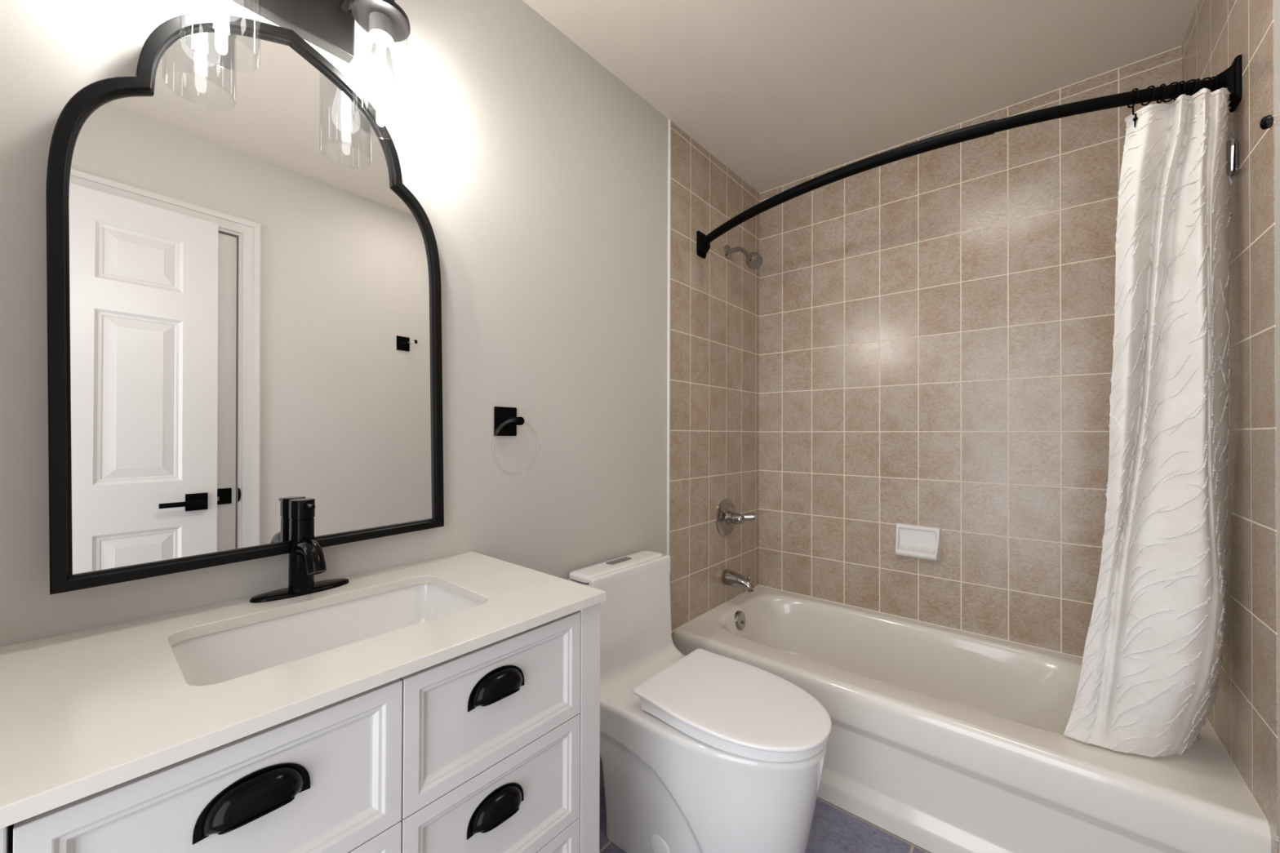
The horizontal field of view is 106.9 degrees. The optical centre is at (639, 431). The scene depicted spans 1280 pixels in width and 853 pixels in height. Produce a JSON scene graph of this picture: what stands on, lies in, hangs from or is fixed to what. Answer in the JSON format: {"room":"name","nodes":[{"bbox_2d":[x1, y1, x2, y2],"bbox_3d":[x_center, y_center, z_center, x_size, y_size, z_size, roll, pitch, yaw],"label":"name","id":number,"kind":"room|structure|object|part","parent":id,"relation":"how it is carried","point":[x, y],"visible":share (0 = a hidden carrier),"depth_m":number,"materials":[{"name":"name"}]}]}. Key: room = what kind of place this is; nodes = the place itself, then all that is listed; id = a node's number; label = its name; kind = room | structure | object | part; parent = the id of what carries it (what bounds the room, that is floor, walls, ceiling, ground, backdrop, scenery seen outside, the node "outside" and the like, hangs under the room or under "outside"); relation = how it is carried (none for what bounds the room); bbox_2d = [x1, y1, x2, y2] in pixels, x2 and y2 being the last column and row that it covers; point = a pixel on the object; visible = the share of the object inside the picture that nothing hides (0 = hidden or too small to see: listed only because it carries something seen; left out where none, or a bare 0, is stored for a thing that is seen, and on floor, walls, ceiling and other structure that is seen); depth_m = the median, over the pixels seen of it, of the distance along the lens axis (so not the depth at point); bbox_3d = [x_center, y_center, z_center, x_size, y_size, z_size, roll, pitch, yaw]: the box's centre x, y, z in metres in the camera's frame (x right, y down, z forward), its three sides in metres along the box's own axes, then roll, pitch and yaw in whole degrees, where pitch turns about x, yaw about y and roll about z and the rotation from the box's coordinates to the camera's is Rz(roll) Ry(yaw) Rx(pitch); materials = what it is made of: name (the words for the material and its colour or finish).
{"room":"bathroom","nodes":[
{"label":"bathroom","id":0,"kind":"room"},
{"bbox_2d":[0,0,759,646],"bbox_3d":[-0.310,-0.098,1.497,0.120,2.600,2.780,0,-1,40],"label":"wall","id":1,"kind":"structure","parent":0,"point":[540,177],"depth_m":1.37,"materials":[{"name":"paint"}]},
{"bbox_2d":[45,12,444,595],"bbox_3d":[-0.678,-0.273,0.932,0.035,1.021,0.612,0,0,38],"label":"wall mirror","id":2,"kind":"object","parent":1,"relation":"attached to","point":[244,289],"visible":0.98,"depth_m":0.86,"materials":[{"name":"black metal"}]},
{"bbox_2d":[215,0,410,98],"bbox_3d":[-0.634,-0.775,0.902,0.154,0.281,0.357,0,-1,40],"label":"vanity light","id":3,"kind":"object","parent":1,"relation":"attached to","point":[328,25],"visible":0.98,"depth_m":0.97,"materials":[{"name":"brown metal"}]},
{"bbox_3d":[-0.681,-0.856,0.943,0.029,0.120,0.198,0,-1,40],"label":"plate","id":4,"kind":"part","parent":3,"relation":"part of","materials":[{"name":"brown metal"}]},
{"bbox_3d":[-0.582,-0.889,0.979,0.103,0.021,0.040,0,0,12],"label":"arm","id":5,"kind":"part","parent":3,"relation":"part of","materials":[{"name":"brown metal"}]},
{"bbox_2d":[368,11,393,46],"bbox_3d":[-0.535,-0.834,0.983,0.045,0.041,0.045,0,-1,40],"label":"socket","id":6,"kind":"object","parent":3,"relation":"attached to","point":[380,23],"depth_m":0.97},
{"bbox_2d":[493,406,531,435],"bbox_3d":[-0.352,0.027,1.310,0.056,0.190,0.154,0,-1,40],"label":"towel ring","id":7,"kind":"object","parent":1,"relation":"attached to","point":[506,420],"visible":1,"depth_m":1.31,"materials":[{"name":"black metal"}]},
{"bbox_3d":[-0.374,-0.028,1.321,0.008,0.080,0.069,0,-1,40],"label":"wall plate","id":8,"kind":"part","parent":7,"relation":"part of","materials":[{"name":"black metal"}]},
{"bbox_3d":[-0.344,-0.029,1.315,0.050,0.023,0.023,0,-1,40],"label":"post","id":9,"kind":"part","parent":7,"relation":"part of","materials":[{"name":"black metal"}]},
{"bbox_2d":[600,756,604,788],"bbox_3d":[-0.164,1.150,1.567,0.008,0.105,0.845,0,-1,40],"label":"baseboard","id":10,"kind":"structure","parent":1,"relation":"attached to","point":[602,783],"depth_m":1.60,"materials":[{"name":"paint"}]},
{"bbox_2d":[666,119,671,555],"bbox_3d":[0.115,-0.025,1.903,0.006,2.462,0.009,0,-1,40],"label":"trim","id":11,"kind":"structure","parent":1,"relation":"attached to","point":[669,120],"depth_m":1.90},
{"bbox_2d":[715,498,755,536],"bbox_3d":[0.459,0.406,2.205,0.141,0.176,0.176,0,-1,40],"label":"shower valve","id":12,"kind":"object","parent":1,"relation":"attached to","point":[726,517],"visible":1,"depth_m":2.21,"materials":[{"name":"silver metal"}]},
{"bbox_3d":[0.494,0.398,2.203,0.084,0.039,0.026,0,0,15],"label":"lever","id":13,"kind":"part","parent":12,"relation":"part of","materials":[{"name":"silver metal"}]},
{"bbox_2d":[721,568,755,592],"bbox_3d":[0.462,0.693,2.201,0.150,0.083,0.072,0,-1,40],"label":"tub spout","id":14,"kind":"object","parent":1,"relation":"attached to","point":[730,578],"visible":1,"depth_m":2.19,"materials":[{"name":"silver metal"}]},
{"bbox_2d":[724,244,763,269],"bbox_3d":[0.482,-0.816,2.204,0.074,0.151,0.187,1,-1,-45],"label":"shower","id":15,"kind":"object","parent":1,"relation":"attached to","point":[753,260],"visible":1,"depth_m":2.16,"materials":[{"name":"silver metal"}]},
{"bbox_3d":[0.464,-0.841,2.231,0.112,0.059,0.023,0,-1,40],"label":"shower arm","id":16,"kind":"part","parent":15,"relation":"part of","materials":[{"name":"silver metal"}]},
{"bbox_2d":[599,786,931,852],"bbox_3d":[0.237,1.238,0.591,2.120,0.080,3.680,0,-1,40],"label":"floor","id":17,"kind":"structure","parent":0,"point":[833,829],"depth_m":1.42,"materials":[{"name":"tile"}]},
{"bbox_2d":[0,602,600,852],"bbox_3d":[-0.502,0.763,0.791,0.491,0.866,0.770,0,-1,40],"label":"vanity cabinet","id":18,"kind":"object","parent":17,"relation":"on","point":[493,748],"visible":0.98,"depth_m":0.65,"materials":[{"name":"paint"}]},
{"bbox_3d":[-0.436,0.434,0.531,0.020,0.190,0.322,0,-1,40],"label":"drawer","id":19,"kind":"part","parent":18,"relation":"part of","materials":[{"name":"paint"}]},
{"bbox_3d":[-0.422,0.406,0.525,0.026,0.041,0.091,0,-1,40],"label":"drawer pull","id":20,"kind":"part","parent":18,"relation":"part of","materials":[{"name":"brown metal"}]},
{"bbox_2d":[0,551,605,829],"bbox_3d":[-0.503,0.386,0.792,0.489,0.150,0.774,0,-1,40],"label":"countertop","id":21,"kind":"structure","parent":18,"relation":"on","point":[85,713],"depth_m":0.65,"materials":[{"name":"stone"}]},
{"bbox_2d":[249,497,349,603],"bbox_3d":[-0.651,0.221,0.904,0.138,0.180,0.151,0,0,-14],"label":"faucet","id":22,"kind":"object","parent":21,"relation":"on","point":[306,556],"visible":1,"depth_m":0.90,"materials":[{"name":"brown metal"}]},
{"bbox_3d":[-0.657,0.307,0.924,0.058,0.008,0.162,0,-1,40],"label":"deck plate","id":23,"kind":"part","parent":22,"relation":"part of","materials":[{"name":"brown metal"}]},
{"bbox_3d":[-0.615,0.225,0.884,0.093,0.046,0.031,0,-1,40],"label":"spout","id":24,"kind":"part","parent":22,"relation":"part of","materials":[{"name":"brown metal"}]},
{"bbox_2d":[171,583,481,686],"bbox_3d":[-0.499,0.396,0.803,0.287,0.130,0.443,0,-1,40],"label":"sink","id":25,"kind":"object","parent":21,"relation":"in","point":[218,654],"depth_m":0.87,"materials":[{"name":"white ceramic"}]},
{"bbox_3d":[-0.437,0.628,0.530,0.020,0.194,0.322,0,-1,40],"label":"drawer","id":26,"kind":"part","parent":18,"relation":"part of","materials":[{"name":"paint"}]},
{"bbox_3d":[-0.226,0.437,0.781,0.020,0.190,0.327,0,-1,40],"label":"drawer","id":27,"kind":"part","parent":18,"relation":"part of","materials":[{"name":"paint"}]},
{"bbox_3d":[-0.226,0.631,0.780,0.020,0.194,0.327,0,-1,40],"label":"drawer","id":28,"kind":"part","parent":18,"relation":"part of","materials":[{"name":"paint"}]},
{"bbox_3d":[-0.223,0.604,0.761,0.026,0.041,0.091,0,-1,40],"label":"drawer pull","id":29,"kind":"part","parent":18,"relation":"part of","materials":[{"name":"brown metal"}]},
{"bbox_3d":[-0.222,0.408,0.763,0.026,0.041,0.091,0,-1,40],"label":"drawer pull","id":30,"kind":"part","parent":18,"relation":"part of","materials":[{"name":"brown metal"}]},
{"bbox_3d":[-0.227,0.829,0.778,0.020,0.198,0.327,0,-1,40],"label":"drawer","id":31,"kind":"part","parent":18,"relation":"part of","materials":[{"name":"paint"}]},
{"bbox_2d":[568,550,831,852],"bbox_3d":[0.172,0.818,1.382,0.734,0.770,0.417,0,-1,40],"label":"toilet","id":32,"kind":"object","parent":17,"relation":"on","point":[702,751],"visible":0.97,"depth_m":1.26,"materials":[{"name":"white ceramic"}]},
{"bbox_3d":[-0.068,0.446,1.588,0.097,0.021,0.386,0,-1,40],"label":"tank lid","id":33,"kind":"part","parent":32,"relation":"part of","materials":[{"name":"white ceramic"}]},
{"bbox_3d":[0.270,0.730,1.301,0.480,0.023,0.372,0,-1,40],"label":"seat lid","id":34,"kind":"part","parent":32,"relation":"part of","materials":[{"name":"plastic"}]},
{"bbox_2d":[674,585,1271,852],"bbox_3d":[0.956,1.008,1.739,1.500,0.396,0.760,0,-1,40],"label":"bathtub","id":35,"kind":"object","parent":17,"relation":"on","point":[941,740],"visible":0.86,"depth_m":1.40,"materials":[{"name":"ceramic"}]},
{"bbox_3d":[0.455,0.859,2.157,0.030,0.083,0.082,0,-1,40],"label":"overflow plate","id":36,"kind":"part","parent":35,"relation":"part of","materials":[{"name":"silver metal"}]},
{"bbox_2d":[522,0,1198,193],"bbox_3d":[0.383,-1.300,1.003,1.820,0.168,2.900,0,-1,40],"label":"ceiling","id":37,"kind":"structure","parent":0,"point":[780,92],"depth_m":1.60,"materials":[{"name":"paint"}]},
{"bbox_2d":[758,44,1182,657],"bbox_3d":[1.244,-0.088,2.083,1.740,2.600,0.120,0,-1,40],"label":"wall","id":38,"kind":"structure","parent":0,"point":[936,326],"depth_m":1.95,"materials":[{"name":"beige tile"}]},
{"bbox_2d":[895,522,942,561],"bbox_3d":[1.176,0.473,2.018,0.174,0.142,0.058,0,-1,40],"label":"soap dish","id":39,"kind":"object","parent":38,"relation":"attached to","point":[916,541],"visible":1,"depth_m":2.02,"materials":[{"name":"white ceramic"}]},
{"bbox_2d":[1182,0,1279,852],"bbox_3d":[0.929,-0.101,0.453,0.120,2.600,2.780,0,-1,40],"label":"wall","id":40,"kind":"structure","parent":0,"point":[1243,717],"depth_m":1.05,"materials":[{"name":"beige tile"}]},
{"bbox_2d":[696,53,1242,258],"bbox_3d":[0.782,-0.824,1.537,1.500,0.108,0.252,0,-1,40],"label":"shower rod","id":41,"kind":"object","parent":40,"relation":"attached to","point":[1231,77],"visible":0.98,"depth_m":1.29,"materials":[{"name":"black metal"}]},
{"bbox_2d":[1127,88,1139,127],"bbox_3d":[1.221,-0.798,1.171,0.010,0.094,0.041,0,0,18],"label":"curtain ring","id":42,"kind":"object","parent":41,"relation":"hanging from","point":[1135,117],"visible":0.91,"depth_m":1.17,"materials":[{"name":"black metal"}]},
{"bbox_2d":[1140,84,1155,106],"bbox_3d":[1.246,-0.824,1.164,0.004,0.042,0.041,0,0,10],"label":"curtain ring","id":43,"kind":"object","parent":41,"relation":"hanging from","point":[1152,86],"visible":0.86,"depth_m":1.15,"materials":[{"name":"black metal"}]},
{"bbox_2d":[1063,87,1233,758],"bbox_3d":[1.313,0.000,1.177,0.367,1.609,0.205,0,0,-6],"label":"shower curtain","id":44,"kind":"object","parent":41,"relation":"hanging from","point":[1148,686],"visible":0.99,"depth_m":1.15,"materials":[{"name":"white fabric"}]},
{"bbox_2d":[1156,83,1166,103],"bbox_3d":[1.270,-0.824,1.157,0.004,0.042,0.041,0,0,27],"label":"curtain ring","id":45,"kind":"object","parent":41,"relation":"hanging from","point":[1162,84],"visible":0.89,"depth_m":1.15,"materials":[{"name":"black metal"}]},
{"bbox_2d":[1162,81,1180,102],"bbox_3d":[1.288,-0.824,1.152,0.004,0.042,0.041,0,0,1],"label":"curtain ring","id":46,"kind":"object","parent":41,"relation":"hanging from","point":[1176,82],"visible":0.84,"depth_m":1.14,"materials":[{"name":"black metal"}]},
{"bbox_2d":[1173,80,1186,100],"bbox_3d":[1.304,-0.824,1.147,0.004,0.042,0.041,0,0,20],"label":"curtain ring","id":47,"kind":"object","parent":41,"relation":"hanging from","point":[1183,82],"visible":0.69,"depth_m":1.13,"materials":[{"name":"black metal"}]},
{"bbox_2d":[1186,79,1198,95],"bbox_3d":[1.319,-0.824,1.144,0.004,0.042,0.041,0,0,-3],"label":"curtain ring","id":48,"kind":"object","parent":41,"relation":"hanging from","point":[1190,80],"visible":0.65,"depth_m":1.13,"materials":[{"name":"black metal"}]},
{"bbox_2d":[1195,78,1201,91],"bbox_3d":[1.334,-0.824,1.140,0.004,0.042,0.041,0,0,28],"label":"curtain ring","id":49,"kind":"object","parent":41,"relation":"hanging from","point":[1197,79],"visible":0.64,"depth_m":1.12,"materials":[{"name":"black metal"}]},
{"bbox_2d":[1201,76,1213,89],"bbox_3d":[1.348,-0.824,1.137,0.004,0.042,0.041,0,0,7],"label":"curtain ring","id":50,"kind":"object","parent":41,"relation":"hanging from","point":[1206,77],"visible":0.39,"depth_m":1.12,"materials":[{"name":"black metal"}]},
{"bbox_2d":[1211,75,1217,91],"bbox_3d":[1.363,-0.823,1.133,0.004,0.042,0.041,0,0,21],"label":"curtain ring","id":51,"kind":"object","parent":41,"relation":"hanging from","point":[1213,77],"visible":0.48,"depth_m":1.12,"materials":[{"name":"black metal"}]},
{"bbox_2d":[1226,138,1238,176],"bbox_3d":[1.410,-0.648,1.143,0.032,0.072,0.075,0,-1,40],"label":"wall bracket","id":52,"kind":"object","parent":40,"relation":"attached to","point":[1232,148],"visible":0.58,"depth_m":1.12,"materials":[{"name":"silver metal"}]},
{"bbox_3d":[1.423,-0.652,1.137,0.006,0.065,0.045,0,-1,40],"label":"plate","id":53,"kind":"part","parent":52,"relation":"part of","materials":[{"name":"silver metal"}]},
{"bbox_2d":[1259,114,1273,129],"bbox_3d":[1.091,-0.520,0.768,0.052,0.076,0.104,0,0,-3],"label":"robe hook","id":54,"kind":"object","parent":40,"relation":"attached to","point":[1267,122],"visible":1,"depth_m":0.81,"materials":[{"name":"black metal"}]}
]}

